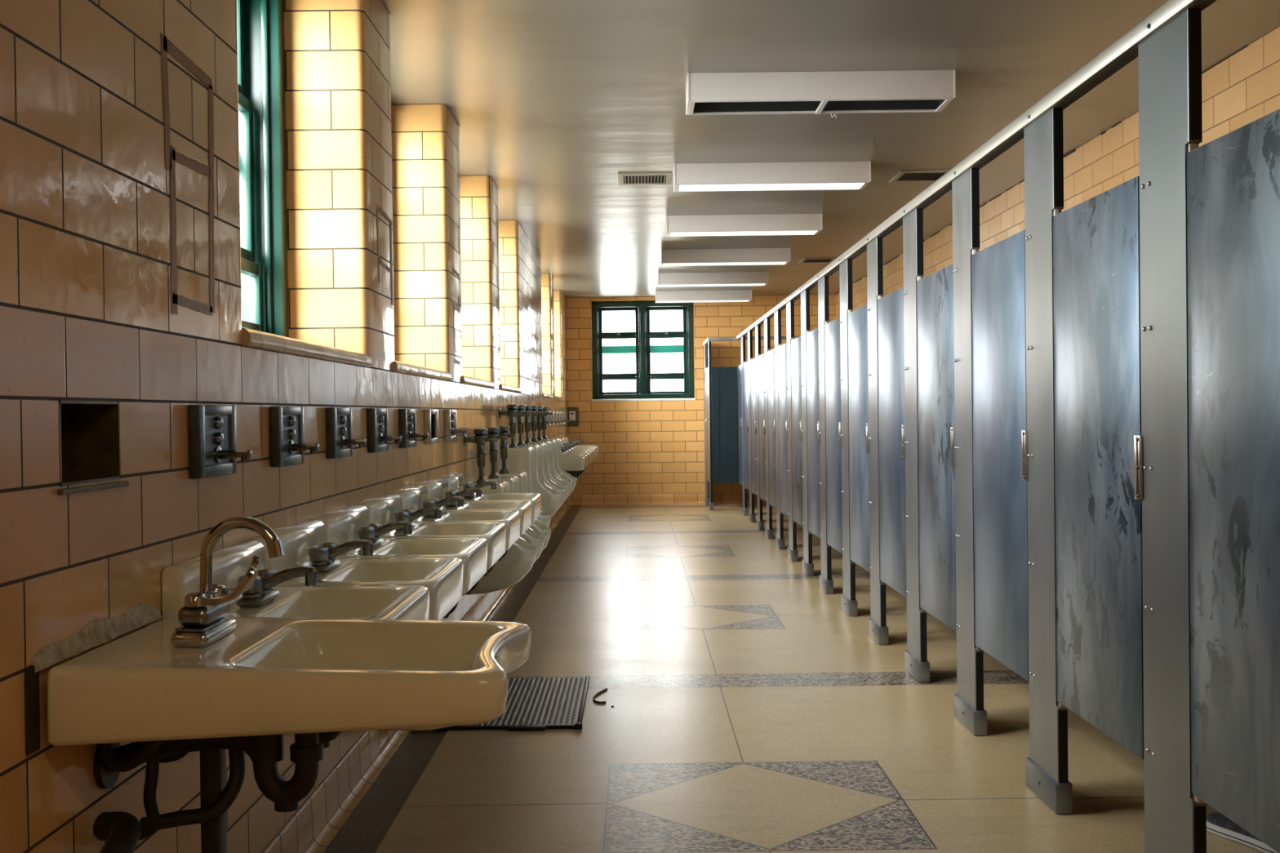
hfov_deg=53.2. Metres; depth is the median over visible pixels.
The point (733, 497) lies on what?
baseboard
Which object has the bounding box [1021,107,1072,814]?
pilaster
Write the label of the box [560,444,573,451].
faucet
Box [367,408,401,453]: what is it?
soap dispenser
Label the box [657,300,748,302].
diffuser
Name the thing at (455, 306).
residue
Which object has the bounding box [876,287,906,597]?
door
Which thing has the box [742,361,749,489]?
door
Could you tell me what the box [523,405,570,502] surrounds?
urinal
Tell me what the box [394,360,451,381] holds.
trim
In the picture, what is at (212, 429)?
soap dispenser
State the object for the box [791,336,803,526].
door
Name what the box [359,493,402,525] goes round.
backsplash
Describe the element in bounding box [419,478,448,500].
backsplash
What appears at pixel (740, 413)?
door
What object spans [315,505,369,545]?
backsplash
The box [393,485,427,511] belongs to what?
backsplash
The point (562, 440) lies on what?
sink
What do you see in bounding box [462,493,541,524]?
basin
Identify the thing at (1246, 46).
trim
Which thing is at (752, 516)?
pilaster
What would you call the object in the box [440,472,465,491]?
backsplash
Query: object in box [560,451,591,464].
basin
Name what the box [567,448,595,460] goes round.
basin
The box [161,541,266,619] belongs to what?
backsplash
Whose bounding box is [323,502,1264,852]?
floor
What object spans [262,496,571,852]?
baseboard
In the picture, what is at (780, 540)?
pilaster
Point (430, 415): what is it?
soap dispenser
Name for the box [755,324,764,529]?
pilaster
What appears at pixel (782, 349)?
door
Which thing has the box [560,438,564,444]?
backsplash
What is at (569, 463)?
basin
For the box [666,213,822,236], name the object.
ceiling light
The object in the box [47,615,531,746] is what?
basin
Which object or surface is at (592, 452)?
basin
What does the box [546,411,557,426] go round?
soap dispenser
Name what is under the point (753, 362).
door
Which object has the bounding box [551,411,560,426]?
soap dispenser
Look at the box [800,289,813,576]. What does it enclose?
pilaster
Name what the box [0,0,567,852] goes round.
wall
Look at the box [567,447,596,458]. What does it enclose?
basin
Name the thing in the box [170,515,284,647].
faucet
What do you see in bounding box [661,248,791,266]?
ceiling light
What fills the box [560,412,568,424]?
soap dispenser
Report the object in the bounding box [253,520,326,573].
backsplash
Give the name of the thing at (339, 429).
soap dispenser
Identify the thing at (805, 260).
ceiling vent
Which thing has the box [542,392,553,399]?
trim
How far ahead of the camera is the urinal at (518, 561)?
6.65 m
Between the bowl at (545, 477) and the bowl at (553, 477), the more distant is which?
the bowl at (553, 477)
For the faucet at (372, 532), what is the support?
on the sink at (352, 523)
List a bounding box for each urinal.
[463,428,536,595]
[474,426,544,563]
[486,426,551,551]
[497,404,551,526]
[506,404,561,516]
[515,404,566,508]
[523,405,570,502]
[529,405,573,497]
[542,406,577,493]
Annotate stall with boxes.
[702,336,799,510]
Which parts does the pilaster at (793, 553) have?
strike plate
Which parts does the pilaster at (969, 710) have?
strike plate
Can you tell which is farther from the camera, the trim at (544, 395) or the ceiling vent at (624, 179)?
the trim at (544, 395)
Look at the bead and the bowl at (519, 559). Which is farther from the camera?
the bowl at (519, 559)
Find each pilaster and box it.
[740,336,748,515]
[746,330,755,522]
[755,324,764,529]
[763,318,773,538]
[773,310,784,549]
[785,301,798,561]
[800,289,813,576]
[817,275,833,594]
[838,259,857,616]
[866,237,888,644]
[901,208,929,683]
[950,168,986,735]
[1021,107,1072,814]
[1133,8,1206,852]
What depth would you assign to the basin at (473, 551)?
3.96 m
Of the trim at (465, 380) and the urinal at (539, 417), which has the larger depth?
the urinal at (539, 417)
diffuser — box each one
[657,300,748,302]
[661,284,764,286]
[664,262,786,266]
[670,231,817,235]
[678,182,864,191]
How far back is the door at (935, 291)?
5.21 m
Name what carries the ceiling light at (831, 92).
attached to the ceiling
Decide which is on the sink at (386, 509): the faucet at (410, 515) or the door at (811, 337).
the faucet at (410, 515)
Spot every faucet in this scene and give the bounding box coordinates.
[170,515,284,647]
[235,566,317,607]
[308,539,373,573]
[358,520,412,548]
[394,506,441,531]
[422,496,463,517]
[444,488,481,506]
[462,480,496,497]
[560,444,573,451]
[562,442,576,449]
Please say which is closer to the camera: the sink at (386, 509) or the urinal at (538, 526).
the sink at (386, 509)
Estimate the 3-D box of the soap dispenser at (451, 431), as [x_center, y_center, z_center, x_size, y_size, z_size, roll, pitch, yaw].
[-0.885,-0.005,6.199,0.094,0.152,0.236,-1,1,0]
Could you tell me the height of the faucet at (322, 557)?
0.077 m
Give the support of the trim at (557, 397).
attached to the wall at (86, 314)
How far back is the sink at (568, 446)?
13.13 m
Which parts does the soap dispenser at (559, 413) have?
frame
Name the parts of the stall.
door, panel, cross rail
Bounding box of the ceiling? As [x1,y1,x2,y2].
[381,0,1279,297]
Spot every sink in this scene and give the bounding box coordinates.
[47,515,531,852]
[161,541,429,748]
[253,520,463,620]
[315,505,487,595]
[359,493,506,617]
[393,485,520,595]
[419,478,532,576]
[440,472,541,560]
[560,438,596,473]
[560,440,595,477]
[560,444,593,477]
[560,445,591,477]
[560,446,589,476]
[560,448,586,474]
[562,437,598,471]
[564,436,599,469]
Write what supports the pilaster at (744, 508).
on the floor
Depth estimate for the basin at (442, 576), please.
3.37 m
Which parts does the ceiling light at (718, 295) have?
frame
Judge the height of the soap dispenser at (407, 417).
0.152 m
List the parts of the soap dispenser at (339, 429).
frame, plate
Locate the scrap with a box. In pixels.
[592,688,607,703]
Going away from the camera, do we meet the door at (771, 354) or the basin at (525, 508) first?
the basin at (525, 508)
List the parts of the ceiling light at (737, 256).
frame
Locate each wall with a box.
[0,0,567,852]
[565,293,835,505]
[835,26,1279,319]
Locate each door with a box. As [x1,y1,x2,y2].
[737,364,742,485]
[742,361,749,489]
[750,357,756,494]
[758,353,765,501]
[767,348,776,508]
[777,342,788,516]
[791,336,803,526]
[805,327,820,538]
[824,317,842,553]
[847,304,870,573]
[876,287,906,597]
[916,264,956,631]
[971,230,1028,681]
[1052,176,1143,759]
[1186,108,1279,852]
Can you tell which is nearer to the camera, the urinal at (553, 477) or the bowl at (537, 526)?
the bowl at (537, 526)
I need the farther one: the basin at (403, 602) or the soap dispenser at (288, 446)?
the soap dispenser at (288, 446)
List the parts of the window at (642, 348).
sash, sash, sash, sash, sash, sash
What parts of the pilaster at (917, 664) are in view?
strike plate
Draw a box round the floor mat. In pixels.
[430,675,589,730]
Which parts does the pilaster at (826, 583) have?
strike plate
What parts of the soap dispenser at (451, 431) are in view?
frame, plate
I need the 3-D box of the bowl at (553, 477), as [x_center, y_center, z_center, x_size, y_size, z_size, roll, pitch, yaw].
[-0.746,0.417,10.250,0.373,0.590,0.368,-1,1,0]
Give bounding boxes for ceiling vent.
[617,173,672,185]
[798,257,836,263]
[888,169,950,182]
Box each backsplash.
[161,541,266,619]
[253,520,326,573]
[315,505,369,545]
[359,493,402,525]
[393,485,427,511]
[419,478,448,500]
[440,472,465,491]
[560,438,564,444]
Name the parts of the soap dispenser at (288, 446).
plate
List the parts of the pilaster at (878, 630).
strike plate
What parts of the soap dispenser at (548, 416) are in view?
frame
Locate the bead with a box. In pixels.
[31,602,161,672]
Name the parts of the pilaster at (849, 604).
strike plate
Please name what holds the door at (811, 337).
attached to the pilaster at (807, 566)
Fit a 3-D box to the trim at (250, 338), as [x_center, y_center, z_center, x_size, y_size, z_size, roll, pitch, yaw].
[-1.059,-0.217,3.693,0.282,0.045,1.375,-1,1,0]
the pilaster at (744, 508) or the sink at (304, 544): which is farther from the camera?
the pilaster at (744, 508)
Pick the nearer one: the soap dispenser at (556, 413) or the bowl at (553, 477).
the bowl at (553, 477)
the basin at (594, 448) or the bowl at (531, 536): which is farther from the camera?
the basin at (594, 448)
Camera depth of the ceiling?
6.18 m
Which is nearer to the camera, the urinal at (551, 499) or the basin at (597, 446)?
the urinal at (551, 499)
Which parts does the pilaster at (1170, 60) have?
strike plate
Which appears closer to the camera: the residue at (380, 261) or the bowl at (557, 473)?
the residue at (380, 261)
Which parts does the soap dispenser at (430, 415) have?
plate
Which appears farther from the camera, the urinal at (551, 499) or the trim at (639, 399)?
the trim at (639, 399)
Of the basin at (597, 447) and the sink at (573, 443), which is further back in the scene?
the basin at (597, 447)
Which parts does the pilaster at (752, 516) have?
strike plate, panel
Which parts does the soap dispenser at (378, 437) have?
frame, plate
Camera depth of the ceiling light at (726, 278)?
13.90 m
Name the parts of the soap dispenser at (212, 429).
plate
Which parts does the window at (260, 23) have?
sash, sash, sash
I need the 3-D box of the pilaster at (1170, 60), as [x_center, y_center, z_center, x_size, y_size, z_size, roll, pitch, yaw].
[1.224,0.109,2.956,0.055,2.059,0.302,-1,1,0]
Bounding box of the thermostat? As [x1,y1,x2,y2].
[567,407,578,426]
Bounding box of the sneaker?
[1206,812,1278,852]
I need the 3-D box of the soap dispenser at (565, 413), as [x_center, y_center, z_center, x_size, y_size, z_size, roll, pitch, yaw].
[-0.905,-0.106,16.025,0.094,0.152,0.236,-1,1,0]
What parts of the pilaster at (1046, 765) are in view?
strike plate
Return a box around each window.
[236,0,288,337]
[591,301,693,399]
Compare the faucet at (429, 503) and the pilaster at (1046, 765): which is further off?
the faucet at (429, 503)
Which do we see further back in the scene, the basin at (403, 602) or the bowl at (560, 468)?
the bowl at (560, 468)
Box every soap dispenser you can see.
[187,404,252,479]
[269,406,319,466]
[325,407,366,458]
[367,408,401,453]
[399,408,428,448]
[423,408,438,444]
[444,409,467,441]
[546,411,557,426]
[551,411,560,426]
[555,412,563,425]
[558,412,566,425]
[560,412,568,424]
[564,412,571,424]
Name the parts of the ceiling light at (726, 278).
frame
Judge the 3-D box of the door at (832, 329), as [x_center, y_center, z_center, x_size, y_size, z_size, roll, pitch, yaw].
[1.215,0.059,7.963,0.024,1.432,0.636,-1,1,0]
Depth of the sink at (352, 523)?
3.88 m
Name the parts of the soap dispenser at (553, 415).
frame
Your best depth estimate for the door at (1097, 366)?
3.37 m
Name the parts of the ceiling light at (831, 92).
frame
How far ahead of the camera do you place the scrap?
5.31 m
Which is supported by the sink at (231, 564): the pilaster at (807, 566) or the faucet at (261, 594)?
the faucet at (261, 594)
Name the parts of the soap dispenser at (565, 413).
frame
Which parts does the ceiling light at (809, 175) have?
frame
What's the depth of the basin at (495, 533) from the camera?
4.55 m
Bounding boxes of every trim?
[241,327,372,367]
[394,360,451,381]
[462,375,494,388]
[500,383,521,393]
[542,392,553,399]
[555,395,563,400]
[591,398,695,401]
[835,44,1248,294]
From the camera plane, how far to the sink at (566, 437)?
16.03 m
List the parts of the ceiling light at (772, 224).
frame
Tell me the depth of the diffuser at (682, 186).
7.96 m
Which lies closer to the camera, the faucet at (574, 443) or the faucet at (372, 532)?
the faucet at (372, 532)
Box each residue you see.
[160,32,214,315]
[376,204,393,304]
[452,267,460,364]
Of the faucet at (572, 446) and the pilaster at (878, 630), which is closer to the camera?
the pilaster at (878, 630)
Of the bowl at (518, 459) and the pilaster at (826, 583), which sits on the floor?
the pilaster at (826, 583)
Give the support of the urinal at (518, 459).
attached to the wall at (86, 314)
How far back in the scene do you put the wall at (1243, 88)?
6.89 m
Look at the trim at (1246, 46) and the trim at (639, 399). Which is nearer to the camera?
the trim at (1246, 46)
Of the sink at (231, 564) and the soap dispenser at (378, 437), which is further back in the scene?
the soap dispenser at (378, 437)
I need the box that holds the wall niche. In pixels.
[57,400,128,494]
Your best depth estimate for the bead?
2.15 m
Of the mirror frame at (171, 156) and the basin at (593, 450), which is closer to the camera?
the mirror frame at (171, 156)
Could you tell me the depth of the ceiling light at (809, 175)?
7.82 m
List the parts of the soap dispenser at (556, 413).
frame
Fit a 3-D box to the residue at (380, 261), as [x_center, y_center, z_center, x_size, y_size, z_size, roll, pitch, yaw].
[-0.936,-0.626,4.694,0.001,0.336,0.298,-1,1,0]
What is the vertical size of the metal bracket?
0.130 m
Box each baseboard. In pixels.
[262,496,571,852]
[571,492,765,505]
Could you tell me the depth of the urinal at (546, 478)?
9.65 m
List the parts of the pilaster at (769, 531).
strike plate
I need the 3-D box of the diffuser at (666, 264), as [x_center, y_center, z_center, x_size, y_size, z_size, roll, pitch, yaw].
[0.804,-1.536,12.044,1.144,0.004,0.235,-1,1,0]
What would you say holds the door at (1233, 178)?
attached to the pilaster at (1170, 60)
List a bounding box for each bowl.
[465,481,536,595]
[474,475,544,563]
[486,471,551,551]
[497,446,551,526]
[506,444,561,516]
[515,443,566,508]
[523,441,570,502]
[529,440,573,497]
[542,438,577,493]
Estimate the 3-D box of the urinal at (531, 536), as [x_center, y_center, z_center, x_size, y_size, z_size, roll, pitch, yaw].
[-0.741,0.443,7.360,0.375,0.882,0.368,-1,1,0]
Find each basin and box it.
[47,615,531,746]
[227,584,429,620]
[275,557,463,620]
[335,537,487,595]
[379,522,506,570]
[413,510,520,551]
[440,500,532,536]
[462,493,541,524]
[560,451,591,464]
[560,453,589,466]
[560,455,586,471]
[564,450,593,462]
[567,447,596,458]
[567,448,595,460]
[573,446,598,456]
[576,444,599,454]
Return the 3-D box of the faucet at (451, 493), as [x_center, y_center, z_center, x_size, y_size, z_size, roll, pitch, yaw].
[-0.773,0.308,5.625,0.154,0.077,0.156,-1,1,0]
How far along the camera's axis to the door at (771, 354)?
11.59 m
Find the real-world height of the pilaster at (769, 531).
2.059 m
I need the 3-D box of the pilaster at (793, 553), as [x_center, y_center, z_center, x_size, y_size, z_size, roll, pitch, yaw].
[1.209,0.035,10.227,0.055,2.059,0.302,-1,1,0]
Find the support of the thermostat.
attached to the wall at (646, 446)
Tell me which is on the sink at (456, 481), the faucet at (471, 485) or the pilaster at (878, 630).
the faucet at (471, 485)
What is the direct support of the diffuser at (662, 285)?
attached to the ceiling light at (726, 278)
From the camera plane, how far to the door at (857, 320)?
7.03 m
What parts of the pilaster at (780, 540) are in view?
strike plate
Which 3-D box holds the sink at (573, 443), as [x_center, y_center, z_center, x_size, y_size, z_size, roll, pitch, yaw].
[-0.727,0.359,14.296,0.432,0.418,0.552,-1,1,0]
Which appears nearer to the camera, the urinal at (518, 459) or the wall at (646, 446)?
the urinal at (518, 459)
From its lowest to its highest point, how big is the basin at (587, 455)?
0.132 m
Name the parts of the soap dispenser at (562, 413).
frame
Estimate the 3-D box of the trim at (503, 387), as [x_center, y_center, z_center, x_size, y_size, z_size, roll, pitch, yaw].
[-1.070,-0.275,9.318,0.282,0.045,1.405,-1,1,0]
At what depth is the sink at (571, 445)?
13.71 m
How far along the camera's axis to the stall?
15.46 m
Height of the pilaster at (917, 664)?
2.059 m
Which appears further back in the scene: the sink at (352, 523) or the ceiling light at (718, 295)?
the ceiling light at (718, 295)
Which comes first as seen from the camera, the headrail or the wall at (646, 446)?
the headrail
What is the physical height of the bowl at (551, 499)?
0.590 m
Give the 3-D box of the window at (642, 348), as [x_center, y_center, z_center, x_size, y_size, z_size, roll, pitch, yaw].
[0.039,-1.010,16.941,1.337,1.288,0.220,-1,1,0]
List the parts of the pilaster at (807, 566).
strike plate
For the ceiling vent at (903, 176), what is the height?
0.008 m
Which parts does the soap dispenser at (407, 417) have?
frame, plate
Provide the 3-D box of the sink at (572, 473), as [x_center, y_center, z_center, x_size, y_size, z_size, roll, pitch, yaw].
[-0.724,0.377,12.562,0.432,0.418,0.552,-1,1,0]
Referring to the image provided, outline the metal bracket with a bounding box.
[24,666,40,755]
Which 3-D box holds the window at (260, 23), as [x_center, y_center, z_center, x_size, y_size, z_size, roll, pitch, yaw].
[-1.318,-0.892,3.686,0.220,1.310,1.375,-1,1,0]
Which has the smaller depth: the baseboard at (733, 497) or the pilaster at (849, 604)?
the pilaster at (849, 604)
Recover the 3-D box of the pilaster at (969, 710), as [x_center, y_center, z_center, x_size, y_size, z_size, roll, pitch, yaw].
[1.220,0.091,4.774,0.055,2.059,0.302,-1,1,0]
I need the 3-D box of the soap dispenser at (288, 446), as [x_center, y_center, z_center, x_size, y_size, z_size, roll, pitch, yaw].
[-0.879,0.024,3.310,0.094,0.152,0.236,-1,1,0]
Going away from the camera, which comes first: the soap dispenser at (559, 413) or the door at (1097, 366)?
the door at (1097, 366)
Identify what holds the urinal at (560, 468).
attached to the wall at (86, 314)
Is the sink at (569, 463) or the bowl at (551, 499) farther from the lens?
the sink at (569, 463)
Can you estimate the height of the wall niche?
0.151 m
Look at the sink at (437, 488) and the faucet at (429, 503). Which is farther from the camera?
the sink at (437, 488)
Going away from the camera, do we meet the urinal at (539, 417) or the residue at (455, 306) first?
the residue at (455, 306)
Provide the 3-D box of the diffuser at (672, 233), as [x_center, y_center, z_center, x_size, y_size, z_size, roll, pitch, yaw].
[0.808,-1.515,10.004,1.144,0.004,0.235,-1,1,0]
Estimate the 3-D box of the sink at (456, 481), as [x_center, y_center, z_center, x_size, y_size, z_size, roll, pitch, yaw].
[-0.711,0.441,6.204,0.432,0.418,0.552,-1,1,0]
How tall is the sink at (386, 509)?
0.418 m
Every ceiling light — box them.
[655,289,751,302]
[657,271,768,287]
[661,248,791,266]
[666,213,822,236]
[673,161,871,191]
[685,70,955,118]
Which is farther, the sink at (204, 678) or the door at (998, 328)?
the door at (998, 328)
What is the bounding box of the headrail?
[735,0,1217,340]
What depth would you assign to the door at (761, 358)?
12.50 m
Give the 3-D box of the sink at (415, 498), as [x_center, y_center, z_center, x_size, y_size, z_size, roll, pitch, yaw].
[-0.708,0.453,5.048,0.432,0.418,0.552,-1,1,0]
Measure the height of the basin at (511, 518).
0.132 m
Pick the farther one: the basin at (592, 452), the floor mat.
the basin at (592, 452)

